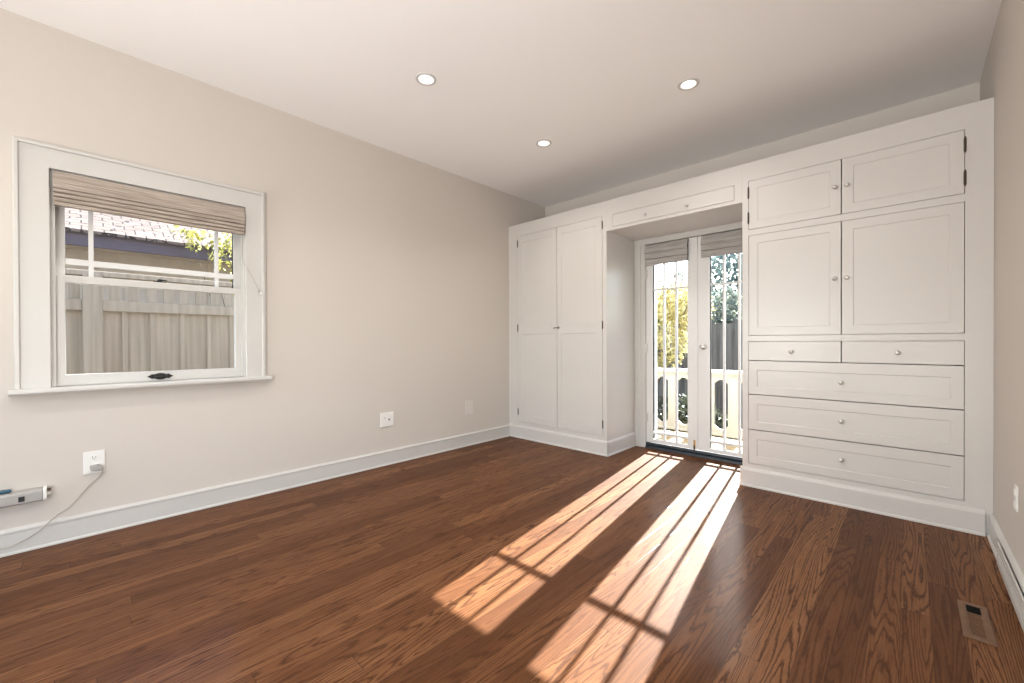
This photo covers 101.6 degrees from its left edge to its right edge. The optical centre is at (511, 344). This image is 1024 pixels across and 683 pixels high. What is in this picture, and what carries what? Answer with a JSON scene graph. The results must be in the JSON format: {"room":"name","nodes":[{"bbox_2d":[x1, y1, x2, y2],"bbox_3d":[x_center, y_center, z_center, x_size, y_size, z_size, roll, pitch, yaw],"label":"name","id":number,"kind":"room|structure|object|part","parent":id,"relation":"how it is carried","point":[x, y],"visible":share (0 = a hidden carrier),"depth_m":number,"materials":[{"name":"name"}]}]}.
{"room":"empty bedroom","nodes":[
{"label":"empty bedroom","id":0,"kind":"room"},
{"bbox_2d":[0,8,544,530],"bbox_3d":[-2.196,-0.286,2.522,0.140,2.763,7.710,0,0,44],"label":"wall","id":1,"kind":"structure","parent":0,"point":[387,271],"depth_m":3.00,"materials":[{"name":"beige paint"}]},
{"bbox_2d":[0,486,50,507],"bbox_3d":[-2.582,0.770,1.978,0.052,0.066,0.537,0,0,44],"label":"power strip","id":2,"kind":"object","parent":1,"relation":"attached to","point":[31,495],"visible":1,"depth_m":2.09,"materials":[{"name":"grey plastic"}]},
{"bbox_2d":[0,489,11,493],"bbox_3d":[-2.622,0.729,1.937,0.017,0.018,0.384,0,0,44],"label":"connector","id":3,"kind":"object","parent":2,"relation":"on","point":[8,490],"visible":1,"depth_m":2.06,"materials":[{"name":"plastic"}]},
{"bbox_2d":[83,450,104,474],"bbox_3d":[-2.304,0.650,2.303,0.009,0.123,0.086,0,0,44],"label":"wall outlet","id":4,"kind":"object","parent":1,"relation":"attached to","point":[92,457],"visible":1,"depth_m":2.30,"materials":[{"name":"white plastic"}]},
{"bbox_2d":[0,464,102,549],"bbox_3d":[-2.441,0.836,2.129,0.027,0.348,0.512,0,0,43],"label":"power cord","id":5,"kind":"object","parent":4,"relation":"attached to","point":[96,467],"visible":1,"depth_m":2.25,"materials":[{"name":"white plastic"}]},
{"bbox_2d":[90,455,97,459],"bbox_3d":[-2.302,0.625,2.300,0.003,0.028,0.030,0,0,44],"label":"socket","id":6,"kind":"object","parent":4,"relation":"attached to","point":[92,457],"depth_m":2.30,"materials":[{"name":"white plastic"}]},
{"bbox_2d":[8,136,271,395],"bbox_3d":[-2.152,-0.395,2.547,0.230,1.300,1.172,0,0,44],"label":"window","id":7,"kind":"structure","parent":1,"relation":"in","point":[39,260],"depth_m":2.28,"materials":[{"name":"white paint"}]},
{"bbox_3d":[-2.150,0.238,2.550,0.230,0.032,1.172,0,0,44],"label":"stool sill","id":8,"kind":"part","parent":7,"relation":"part of","materials":[{"name":"white paint"}]},
{"bbox_3d":[-2.174,-0.625,2.563,0.036,0.576,0.871,0,0,44],"label":"sash","id":9,"kind":"part","parent":7,"relation":"part of","materials":[{"name":"white paint"}]},
{"bbox_2d":[53,171,244,235],"bbox_3d":[-2.100,-0.821,2.494,0.061,0.184,0.865,0,0,44],"label":"roman shade","id":10,"kind":"object","parent":7,"relation":"attached to","point":[73,191],"visible":1,"depth_m":2.42,"materials":[{"name":"fabric"}]},
{"bbox_2d":[241,235,261,294],"bbox_3d":[-1.764,-0.535,2.834,0.118,0.397,0.024,0,0,-41],"label":"pull cord","id":11,"kind":"object","parent":10,"relation":"hanging from","point":[259,292],"visible":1,"depth_m":2.85,"materials":[{"name":"white fabric"}]},
{"bbox_3d":[-2.143,-0.077,2.538,0.036,0.597,0.871,0,0,44],"label":"sash","id":12,"kind":"part","parent":7,"relation":"part of","materials":[{"name":"white paint"}]},
{"bbox_3d":[-2.127,0.193,2.526,0.005,0.040,0.124,0,0,44],"label":"lift plate","id":13,"kind":"part","parent":7,"relation":"part of","materials":[{"name":"black metal"}]},
{"bbox_3d":[-2.117,0.194,2.517,0.030,0.016,0.073,0,0,44],"label":"lift pull","id":14,"kind":"part","parent":7,"relation":"part of","materials":[{"name":"black metal"}]},
{"bbox_2d":[0,424,509,557],"bbox_3d":[-2.361,0.984,2.231,0.025,0.126,6.765,0,0,44],"label":"baseboard","id":15,"kind":"structure","parent":1,"relation":"attached to","point":[65,529],"depth_m":2.67,"materials":[{"name":"white paint"}]},
{"bbox_2d":[380,412,393,426],"bbox_3d":[-1.072,0.646,3.589,0.020,0.119,0.122,0,0,44],"label":"wall outlet","id":16,"kind":"object","parent":1,"relation":"attached to","point":[386,419],"visible":1,"depth_m":3.58,"materials":[{"name":"white plastic"}]},
{"bbox_2d":[465,400,472,413],"bbox_3d":[-0.437,0.644,4.264,0.010,0.136,0.096,0,0,44],"label":"blank cover plate","id":17,"kind":"object","parent":1,"relation":"attached to","point":[468,404],"visible":1,"depth_m":4.26,"materials":[{"name":"white plastic"}]},
{"bbox_2d":[0,0,1001,206],"bbox_3d":[-0.852,-1.786,1.230,3.867,0.240,7.710,0,0,44],"label":"ceiling","id":18,"kind":"structure","parent":0,"point":[598,80],"depth_m":2.51,"materials":[{"name":"paint"}]},
{"bbox_2d":[415,72,436,85],"bbox_3d":[-0.543,-1.704,2.636,0.132,0.072,0.132,0,0,44],"label":"recessed light","id":19,"kind":"object","parent":18,"relation":"in","point":[427,79],"visible":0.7,"depth_m":2.67,"materials":[{"name":"white"}]},
{"bbox_2d":[536,139,551,146],"bbox_3d":[0.265,-1.712,3.489,0.132,0.072,0.132,0,0,44],"label":"recessed light","id":20,"kind":"object","parent":18,"relation":"in","point":[543,142],"visible":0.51,"depth_m":3.52,"materials":[{"name":"white"}]},
{"bbox_2d":[677,78,699,90],"bbox_3d":[1.139,-1.711,2.697,0.132,0.072,0.132,0,0,44],"label":"recessed light","id":21,"kind":"object","parent":18,"relation":"in","point":[689,83],"visible":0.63,"depth_m":2.73,"materials":[{"name":"white"}]},
{"bbox_2d":[0,436,1023,682],"bbox_3d":[-0.890,1.072,1.194,3.867,0.050,7.570,0,0,44],"label":"floor","id":22,"kind":"structure","parent":0,"point":[509,559],"depth_m":1.77,"materials":[{"name":"brown wood"}]},
{"bbox_2d":[509,201,635,456],"bbox_3d":[0.641,-0.147,4.484,1.266,2.343,0.675,0,0,44],"label":"wardrobe","id":23,"kind":"object","parent":22,"relation":"on","point":[572,352],"visible":1,"depth_m":4.15,"materials":[{"name":"white paint"}]},
{"bbox_3d":[0.267,-0.168,4.420,0.533,2.030,0.019,0,0,44],"label":"door","id":24,"kind":"part","parent":23,"relation":"part of","materials":[{"name":"white paint"}]},
{"bbox_3d":[0.421,0.958,4.260,1.259,0.137,0.022,0,0,44],"label":"baseboard","id":25,"kind":"part","parent":23,"relation":"part of","materials":[{"name":"white paint"}]},
{"bbox_3d":[0.653,-0.167,4.053,0.521,2.030,0.019,0,0,44],"label":"door","id":26,"kind":"part","parent":23,"relation":"part of","materials":[{"name":"white paint"}]},
{"bbox_3d":[1.064,0.957,4.029,0.022,0.137,0.558,0,0,44],"label":"baseboard","id":27,"kind":"part","parent":23,"relation":"part of","materials":[{"name":"white paint"}]},
{"bbox_2d":[645,442,742,464],"bbox_3d":[1.722,0.996,3.840,1.000,0.056,0.115,0,0,44],"label":"threshold","id":28,"kind":"object","parent":22,"relation":"on","point":[702,454],"visible":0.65,"depth_m":3.81,"materials":[{"name":"black metal"}]},
{"bbox_2d":[739,97,993,536],"bbox_3d":[2.332,-0.144,2.871,1.231,2.343,0.681,0,0,44],"label":"tall cabinet","id":29,"kind":"object","parent":22,"relation":"on","point":[868,256],"visible":1,"depth_m":2.55,"materials":[{"name":"white paint"}]},
{"bbox_3d":[1.915,0.048,2.855,0.527,0.132,0.019,0,0,44],"label":"drawer","id":30,"kind":"part","parent":29,"relation":"part of","materials":[{"name":"white paint"}]},
{"bbox_3d":[1.914,-0.423,2.852,0.525,0.718,0.019,0,0,44],"label":"door","id":31,"kind":"part","parent":29,"relation":"part of","materials":[{"name":"white paint"}]},
{"bbox_3d":[1.911,-1.004,2.849,0.525,0.346,0.019,0,0,44],"label":"door","id":32,"kind":"part","parent":29,"relation":"part of","materials":[{"name":"white paint"}]},
{"bbox_3d":[2.111,0.740,2.674,1.062,0.242,0.019,0,0,44],"label":"drawer","id":33,"kind":"part","parent":29,"relation":"part of","materials":[{"name":"white paint"}]},
{"bbox_3d":[2.110,0.489,2.672,1.062,0.248,0.019,0,0,44],"label":"drawer","id":34,"kind":"part","parent":29,"relation":"part of","materials":[{"name":"white paint"}]},
{"bbox_3d":[2.109,0.239,2.671,1.062,0.239,0.019,0,0,44],"label":"drawer","id":35,"kind":"part","parent":29,"relation":"part of","materials":[{"name":"white paint"}]},
{"bbox_3d":[2.569,-0.147,3.106,1.211,2.343,0.014,0,0,44],"label":"panel","id":36,"kind":"part","parent":29,"relation":"part of","materials":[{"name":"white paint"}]},
{"bbox_3d":[2.109,0.960,2.654,1.195,0.137,0.022,0,0,44],"label":"baseboard","id":37,"kind":"part","parent":29,"relation":"part of","materials":[{"name":"white paint"}]},
{"bbox_3d":[2.301,0.048,2.487,0.529,0.132,0.019,0,0,44],"label":"drawer","id":38,"kind":"part","parent":29,"relation":"part of","materials":[{"name":"white paint"}]},
{"bbox_3d":[2.300,-0.423,2.484,0.529,0.718,0.019,0,0,44],"label":"door","id":39,"kind":"part","parent":29,"relation":"part of","materials":[{"name":"white paint"}]},
{"bbox_3d":[2.298,-1.004,2.481,0.529,0.346,0.019,0,0,44],"label":"door","id":40,"kind":"part","parent":29,"relation":"part of","materials":[{"name":"white paint"}]},
{"bbox_2d":[957,599,997,646],"bbox_3d":[1.728,1.032,1.557,0.080,0.006,0.285,0,0,44],"label":"floor vent","id":41,"kind":"object","parent":22,"relation":"in","point":[976,625],"visible":1,"depth_m":1.54,"materials":[{"name":"brown wood"}]},
{"bbox_2d":[963,604,989,640],"bbox_3d":[1.728,1.034,1.557,0.049,0.004,0.242,0,0,44],"label":"grille","id":42,"kind":"object","parent":41,"relation":"attached to","point":[976,620],"depth_m":1.55,"materials":[{"name":"brown wood"}]},
{"bbox_2d":[545,82,979,216],"bbox_3d":[1.762,-0.308,3.980,3.587,2.763,0.140,0,0,44],"label":"wall","id":43,"kind":"structure","parent":0,"point":[968,94],"depth_m":3.37,"materials":[{"name":"beige paint"}]},
{"bbox_2d":[644,238,688,265],"bbox_3d":[1.468,-0.874,3.983,0.412,0.204,0.053,0,0,44],"label":"roman shade","id":44,"kind":"object","parent":43,"relation":"attached to","point":[672,251],"visible":1,"depth_m":3.96,"materials":[{"name":"grey fabric"}]},
{"bbox_2d":[645,237,697,450],"bbox_3d":[1.522,0.004,3.996,0.503,1.972,0.056,0,0,44],"label":"door","id":45,"kind":"structure","parent":43,"relation":"in","point":[692,263],"depth_m":3.96,"materials":[{"name":"white paint"}]},
{"bbox_2d":[606,165,741,240],"bbox_3d":[1.488,-1.179,3.666,1.128,0.277,0.681,0,0,44],"label":"upper cabinet","id":46,"kind":"object","parent":43,"relation":"attached to","point":[713,199],"visible":0.96,"depth_m":3.45,"materials":[{"name":"white paint"}]},
{"bbox_3d":[1.285,-1.121,3.444,1.004,0.108,0.019,0,0,44],"label":"flap door","id":47,"kind":"part","parent":46,"relation":"part of","materials":[{"name":"white paint"}]},
{"bbox_2d":[634,222,741,446],"bbox_3d":[1.750,-0.004,3.920,1.158,2.076,0.287,0,0,44],"label":"trim","id":48,"kind":"structure","parent":43,"relation":"attached to","point":[639,246],"depth_m":4.17,"materials":[{"name":"white paint"}]},
{"bbox_2d":[698,236,742,457],"bbox_3d":[1.871,-0.007,3.633,0.496,1.948,0.100,0,0,44],"label":"door","id":49,"kind":"structure","parent":43,"relation":"in","point":[705,441],"depth_m":3.75,"materials":[{"name":"white paint"}]},
{"bbox_2d":[700,229,741,257],"bbox_3d":[1.865,-0.876,3.606,0.440,0.198,0.053,0,0,44],"label":"roman shade","id":50,"kind":"object","parent":43,"relation":"attached to","point":[730,242],"visible":0.65,"depth_m":3.62,"materials":[{"name":"grey fabric"}]},
{"bbox_2d":[980,0,1023,574],"bbox_3d":[0.504,-0.283,-0.047,0.140,2.763,7.710,0,0,44],"label":"wall","id":51,"kind":"structure","parent":0,"point":[1002,77],"depth_m":1.91,"materials":[{"name":"beige paint"}]},
{"bbox_2d":[987,514,1023,596],"bbox_3d":[1.357,0.977,0.971,0.025,0.126,3.464,0,0,44],"label":"baseboard","id":52,"kind":"structure","parent":51,"relation":"attached to","point":[996,534],"depth_m":1.93,"materials":[{"name":"white paint"}]},
{"bbox_2d":[997,541,1023,631],"bbox_3d":[1.925,0.963,1.593,0.008,0.104,0.910,0,0,44],"label":"air vent","id":53,"kind":"object","parent":51,"relation":"attached to","point":[1015,594],"visible":1,"depth_m":1.65,"materials":[{"name":"white paint"}]},
{"bbox_2d":[1013,484,1017,511],"bbox_3d":[2.100,0.641,1.741,0.010,0.106,0.046,0,0,44],"label":"wall outlet","id":54,"kind":"object","parent":51,"relation":"attached to","point":[1015,489],"visible":1,"depth_m":1.73,"materials":[{"name":"white plastic"}]},
{"label":"outside","id":55,"kind":"structure","parent":0,"visible":0},
{"bbox_2d":[658,429,742,452],"bbox_3d":[2.369,1.169,4.320,5.200,0.100,1.129,0,0,44],"label":"deck","id":56,"kind":"object","parent":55,"point":[669,438],"depth_m":4.85,"materials":[{"name":"wood"}]},
{"bbox_2d":[657,367,742,438],"bbox_3d":[2.282,0.709,5.013,3.649,0.813,0.136,0,0,44],"label":"balcony railing","id":57,"kind":"object","parent":56,"relation":"on","point":[731,375],"visible":0.12,"depth_m":4.91,"materials":[{"name":"beige paint"}]},
{"bbox_3d":[1.650,0.694,5.614,1.644,0.702,0.028,0,0,44],"label":"cutout panel","id":58,"kind":"part","parent":57,"relation":"part of","materials":[{"name":"beige paint"}]},
{"bbox_3d":[2.281,0.323,5.011,3.649,0.042,0.136,0,0,44],"label":"handrail","id":59,"kind":"part","parent":57,"relation":"part of","materials":[{"name":"beige paint"}]},
{"bbox_3d":[2.283,1.053,5.014,3.389,0.030,0.052,0,0,44],"label":"rail","id":60,"kind":"part","parent":57,"relation":"part of","materials":[{"name":"beige paint"}]},
{"bbox_3d":[2.914,0.696,4.411,1.644,0.702,0.028,0,0,44],"label":"cutout panel","id":61,"kind":"part","parent":57,"relation":"part of","materials":[{"name":"beige paint"}]},
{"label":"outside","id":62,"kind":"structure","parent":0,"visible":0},
{"bbox_2d":[659,428,742,440],"bbox_3d":[4.537,1.785,9.501,28.000,0.100,32.000,0,0,44],"label":"ground","id":63,"kind":"structure","parent":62,"point":[659,428],"depth_m":7.74,"materials":[{"name":"soil"}]},
{"bbox_2d":[65,268,233,373],"bbox_3d":[-3.372,0.574,3.968,0.095,2.435,7.493,0,0,44],"label":"fence","id":64,"kind":"object","parent":63,"relation":"on","point":[114,335],"visible":0.2,"depth_m":3.91,"materials":[{"name":"beige wood"}]},
{"bbox_3d":[-4.366,-0.334,2.921,0.057,0.094,1.894,0,0,44],"label":"rail","id":65,"kind":"part","parent":64,"relation":"part of","materials":[{"name":"beige wood"}]},
{"bbox_3d":[-3.666,0.590,3.655,0.090,2.410,0.124,0,0,44],"label":"post","id":66,"kind":"part","parent":64,"relation":"part of","materials":[{"name":"beige wood"}]},
{"bbox_3d":[-3.410,-0.620,3.930,0.090,0.045,7.400,0,0,44],"label":"cap rail","id":67,"kind":"part","parent":64,"relation":"part of","materials":[{"name":"beige wood"}]},
{"bbox_3d":[-2.977,-0.347,4.381,0.057,0.094,1.888,0,0,44],"label":"rail","id":68,"kind":"part","parent":64,"relation":"part of","materials":[{"name":"beige wood"}]},
{"bbox_2d":[65,207,233,306],"bbox_3d":[-5.659,-0.589,7.449,6.050,4.743,11.700,0,0,44],"label":"house","id":69,"kind":"structure","parent":63,"relation":"on","point":[116,239],"depth_m":4.88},
{"bbox_2d":[171,225,233,305],"bbox_3d":[-3.352,0.191,4.837,0.437,3.234,0.925,0,0,44],"label":"leafy sapling","id":70,"kind":"object","parent":63,"relation":"on","point":[191,232],"visible":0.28,"depth_m":4.74,"materials":[{"name":"green plant"}]},
{"bbox_2d":[670,270,686,322],"bbox_3d":[4.026,-0.004,9.890,0.765,3.520,0.863,0,0,-14],"label":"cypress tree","id":71,"kind":"object","parent":63,"relation":"on","point":[682,274],"visible":0.03,"depth_m":9.86,"materials":[{"name":"green plant"}]},
{"bbox_2d":[657,281,715,427],"bbox_3d":[2.490,0.316,7.398,1.999,2.920,1.862,0,0,44],"label":"tree","id":72,"kind":"object","parent":63,"relation":"on","point":[670,297],"visible":0.24,"depth_m":6.97,"materials":[{"name":"green plant"}]},
{"bbox_2d":[658,393,727,437],"bbox_3d":[2.498,1.244,5.837,1.010,1.085,0.989,0,0,-2],"label":"shrub","id":73,"kind":"object","parent":63,"relation":"on","point":[682,408],"visible":0.16,"depth_m":5.79,"materials":[{"name":"green plant"}]},
{"bbox_2d":[658,319,742,429],"bbox_3d":[4.417,0.615,8.613,13.048,2.250,0.178,0,0,44],"label":"fence","id":74,"kind":"object","parent":63,"relation":"on","point":[731,328],"visible":0.02,"depth_m":8.62,"materials":[{"name":"grey wood"}]},
{"bbox_2d":[686,253,741,322],"bbox_3d":[7.178,-0.796,12.917,2.754,5.051,3.303,0,0,-15],"label":"tree","id":75,"kind":"object","parent":63,"relation":"on","point":[718,268],"visible":0.09,"depth_m":12.62,"materials":[{"name":"green plant"}]},
{"bbox_2d":[711,286,741,323],"bbox_3d":[4.746,0.216,9.210,0.976,3.086,0.714,0,0,44],"label":"cypress tree","id":76,"kind":"object","parent":63,"relation":"on","point":[717,315],"visible":0.24,"depth_m":9.14,"materials":[{"name":"green plant"}]}
]}

